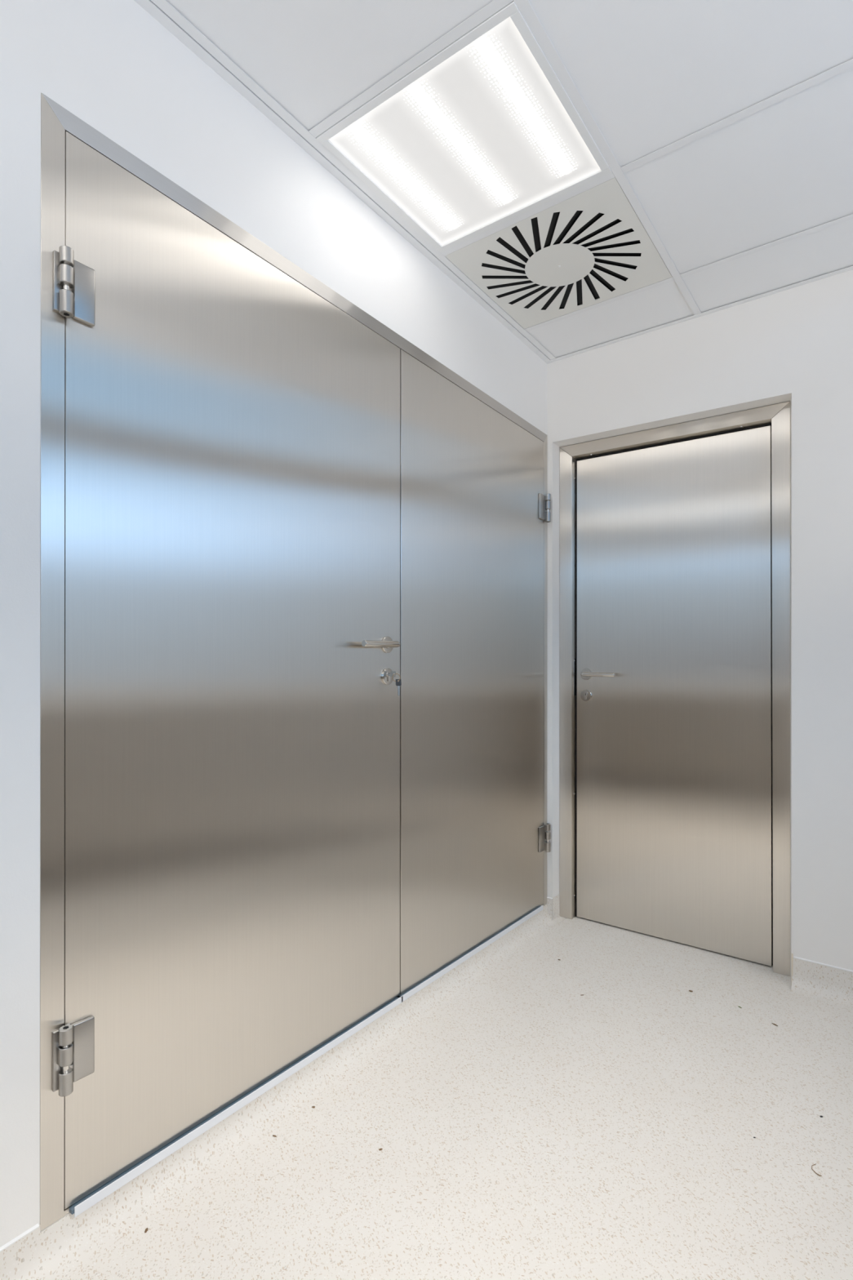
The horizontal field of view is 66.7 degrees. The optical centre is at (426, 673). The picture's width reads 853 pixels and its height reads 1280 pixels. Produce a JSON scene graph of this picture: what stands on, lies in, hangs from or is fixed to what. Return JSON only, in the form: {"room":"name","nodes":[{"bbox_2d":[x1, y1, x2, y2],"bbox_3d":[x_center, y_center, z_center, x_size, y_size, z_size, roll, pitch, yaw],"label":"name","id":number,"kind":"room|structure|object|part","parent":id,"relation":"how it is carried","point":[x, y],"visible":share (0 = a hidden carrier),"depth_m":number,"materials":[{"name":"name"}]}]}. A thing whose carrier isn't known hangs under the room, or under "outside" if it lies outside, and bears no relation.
{"room":"hospital interior","nodes":[
{"label":"hospital interior","id":0,"kind":"room"},
{"bbox_2d":[0,0,547,1247],"bbox_3d":[-0.619,-0.173,1.481,0.150,2.724,3.750,0,0,36],"label":"wall","id":1,"kind":"structure","parent":0,"point":[111,64],"depth_m":1.25,"materials":[{"name":"white paint"}]},
{"bbox_2d":[0,893,565,1279],"bbox_3d":[-0.453,1.072,1.509,0.085,0.117,3.654,0,0,36],"label":"baseboard","id":2,"kind":"structure","parent":1,"relation":"attached to","point":[72,1247],"depth_m":1.53,"materials":[{"name":"beige stone"}]},
{"bbox_2d":[40,93,551,1231],"bbox_3d":[-0.084,-0.019,2.078,0.118,2.136,2.152,0,0,36],"label":"door","id":3,"kind":"structure","parent":1,"relation":"in","point":[263,504],"depth_m":1.58,"materials":[{"name":"metal"}]},
{"bbox_3d":[-0.699,0.734,1.237,0.007,0.112,0.028,0,0,36],"label":"frame plate","id":4,"kind":"part","parent":3,"relation":"part of","materials":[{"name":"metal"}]},
{"bbox_3d":[-0.698,-0.745,1.237,0.007,0.112,0.028,0,0,36],"label":"frame plate","id":5,"kind":"part","parent":3,"relation":"part of","materials":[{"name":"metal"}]},
{"bbox_3d":[-0.144,-0.089,1.943,0.056,0.023,0.173,0,0,36],"label":"lever handle","id":6,"kind":"part","parent":3,"relation":"part of","materials":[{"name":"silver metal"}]},
{"bbox_2d":[133,0,555,364],"bbox_3d":[-0.499,-1.420,1.488,0.034,0.014,3.599,0,0,36],"label":"trim","id":7,"kind":"structure","parent":1,"relation":"attached to","point":[148,6],"depth_m":1.74,"materials":[{"name":"white metal"}]},
{"bbox_2d":[86,915,852,1279],"bbox_3d":[0.505,1.184,0.824,2.760,0.138,3.920,0,0,36],"label":"floor","id":8,"kind":"structure","parent":0,"point":[538,1128],"depth_m":1.55,"materials":[{"name":"beige stone"}]},
{"bbox_2d":[577,179,671,306],"bbox_3d":[0.496,-1.773,0.760,2.700,0.716,3.800,0,0,36],"label":"ceiling","id":9,"kind":"structure","parent":0,"point":[616,180],"depth_m":2.15,"materials":[{"name":"white tile"}]},
{"bbox_2d":[165,0,493,131],"bbox_3d":[-0.239,-1.424,1.284,0.607,0.009,0.591,0,0,36],"label":"tile","id":10,"kind":"structure","parent":9,"relation":"attached to","point":[313,58],"depth_m":1.44,"materials":[{"name":"white tile"}]},
{"bbox_2d":[308,0,513,137],"bbox_3d":[0.272,-1.421,1.282,1.418,0.013,0.024,0,0,36],"label":"trim","id":11,"kind":"structure","parent":9,"relation":"attached to","point":[495,6],"depth_m":1.50,"materials":[{"name":"white metal"}]},
{"bbox_2d":[315,0,611,253],"bbox_3d":[0.115,-1.420,1.768,0.590,0.015,0.573,0,0,36],"label":"recessed light","id":12,"kind":"object","parent":9,"relation":"in","point":[483,134],"visible":1,"depth_m":1.72,"materials":[{"name":"white plastic"}]},
{"bbox_2d":[445,177,672,328],"bbox_3d":[0.469,-1.420,2.252,0.589,0.014,0.573,0,0,36],"label":"ceiling vent","id":13,"kind":"object","parent":9,"relation":"in","point":[589,246],"visible":1,"depth_m":2.21,"materials":[{"name":"white metal"}]},
{"bbox_2d":[513,0,701,315],"bbox_3d":[0.009,-1.421,1.103,0.024,0.013,3.577,0,0,36],"label":"trim","id":14,"kind":"structure","parent":9,"relation":"attached to","point":[526,9],"depth_m":1.70,"materials":[{"name":"white metal"}]},
{"bbox_2d":[527,280,693,358],"bbox_3d":[0.736,-1.422,2.616,0.607,0.009,0.294,0,0,36],"label":"tile","id":15,"kind":"structure","parent":9,"relation":"attached to","point":[664,304],"depth_m":2.60,"materials":[{"name":"white tile"}]},
{"bbox_2d":[440,58,852,256],"bbox_3d":[0.626,-1.421,1.766,1.418,0.013,0.024,0,0,36],"label":"trim","id":16,"kind":"structure","parent":9,"relation":"attached to","point":[846,65],"depth_m":1.73,"materials":[{"name":"white metal"}]},
{"bbox_2d":[524,213,852,331],"bbox_3d":[0.980,-1.420,2.250,1.418,0.013,0.024,0,0,36],"label":"trim","id":17,"kind":"structure","parent":9,"relation":"attached to","point":[851,216],"depth_m":2.26,"materials":[{"name":"white metal"}]},
{"bbox_2d":[528,0,852,168],"bbox_3d":[0.605,-1.423,1.409,0.591,0.009,0.591,0,0,36],"label":"tile","id":18,"kind":"structure","parent":9,"relation":"attached to","point":[651,75],"depth_m":1.48,"materials":[{"name":"white tile"}]},
{"bbox_2d":[623,67,852,274],"bbox_3d":[0.960,-1.423,1.893,0.591,0.009,0.591,0,0,36],"label":"tile","id":19,"kind":"structure","parent":9,"relation":"attached to","point":[784,169],"depth_m":1.86,"materials":[{"name":"white tile"}]},
{"bbox_2d":[682,218,852,312],"bbox_3d":[1.226,-1.422,2.257,0.591,0.009,0.294,0,0,36],"label":"tile","id":20,"kind":"structure","parent":9,"relation":"attached to","point":[828,250],"depth_m":2.26,"materials":[{"name":"white tile"}]},
{"bbox_2d":[546,269,852,977],"bbox_3d":[1.629,-0.489,2.308,2.800,3.360,0.240,0,0,36],"label":"wall","id":21,"kind":"structure","parent":0,"point":[794,345],"depth_m":2.35,"materials":[{"name":"white paint"}]},
{"bbox_2d":[559,401,791,976],"bbox_3d":[1.017,0.046,2.750,0.938,2.186,0.139,0,0,36],"label":"door","id":22,"kind":"structure","parent":21,"relation":"in","point":[675,540],"depth_m":2.71,"materials":[{"name":"metal"}]},
{"bbox_3d":[0.682,0.015,2.982,0.002,0.170,0.020,0,0,36],"label":"strike plate","id":23,"kind":"part","parent":22,"relation":"part of","materials":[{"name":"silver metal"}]},
{"bbox_3d":[0.766,0.003,2.884,0.160,0.023,0.057,0,0,36],"label":"lever handle","id":24,"kind":"part","parent":22,"relation":"part of","materials":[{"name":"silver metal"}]},
{"bbox_2d":[551,266,852,361],"bbox_3d":[1.147,-1.419,2.499,1.444,0.015,0.021,0,0,36],"label":"trim","id":25,"kind":"structure","parent":21,"relation":"attached to","point":[851,268],"depth_m":2.52,"materials":[{"name":"white metal"}]},
{"bbox_2d":[789,952,852,1011],"bbox_3d":[1.937,1.102,1.929,1.514,0.160,0.154,0,0,36],"label":"baseboard","id":26,"kind":"structure","parent":21,"relation":"attached to","point":[813,980],"depth_m":2.30,"materials":[{"name":"beige stone"}]},
{"bbox_3d":[-0.093,0.011,2.007,0.022,0.026,0.018,0,0,36],"label":"ring","id":27,"kind":"object","parent":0,"visible":0},
{"bbox_2d":[389,671,395,676],"bbox_3d":[-0.117,0.001,2.020,0.052,0.018,0.007,0,0,36],"label":"key","id":28,"kind":"object","parent":27,"relation":"hanging from","point":[391,673],"visible":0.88,"depth_m":2.01,"materials":[{"name":"silver metal"}]},
{"bbox_2d":[395,679,401,696],"bbox_3d":[-0.087,0.042,2.008,0.018,0.052,0.004,0,0,-27],"label":"key","id":29,"kind":"object","parent":27,"relation":"hanging from","point":[398,684],"visible":1,"depth_m":2.01,"materials":[{"name":"silver metal"}]},
{"bbox_3d":[-0.086,0.052,2.008,0.009,0.033,0.003,0,0,-27],"label":"blade","id":30,"kind":"part","parent":29,"relation":"part of","materials":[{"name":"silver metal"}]}
]}

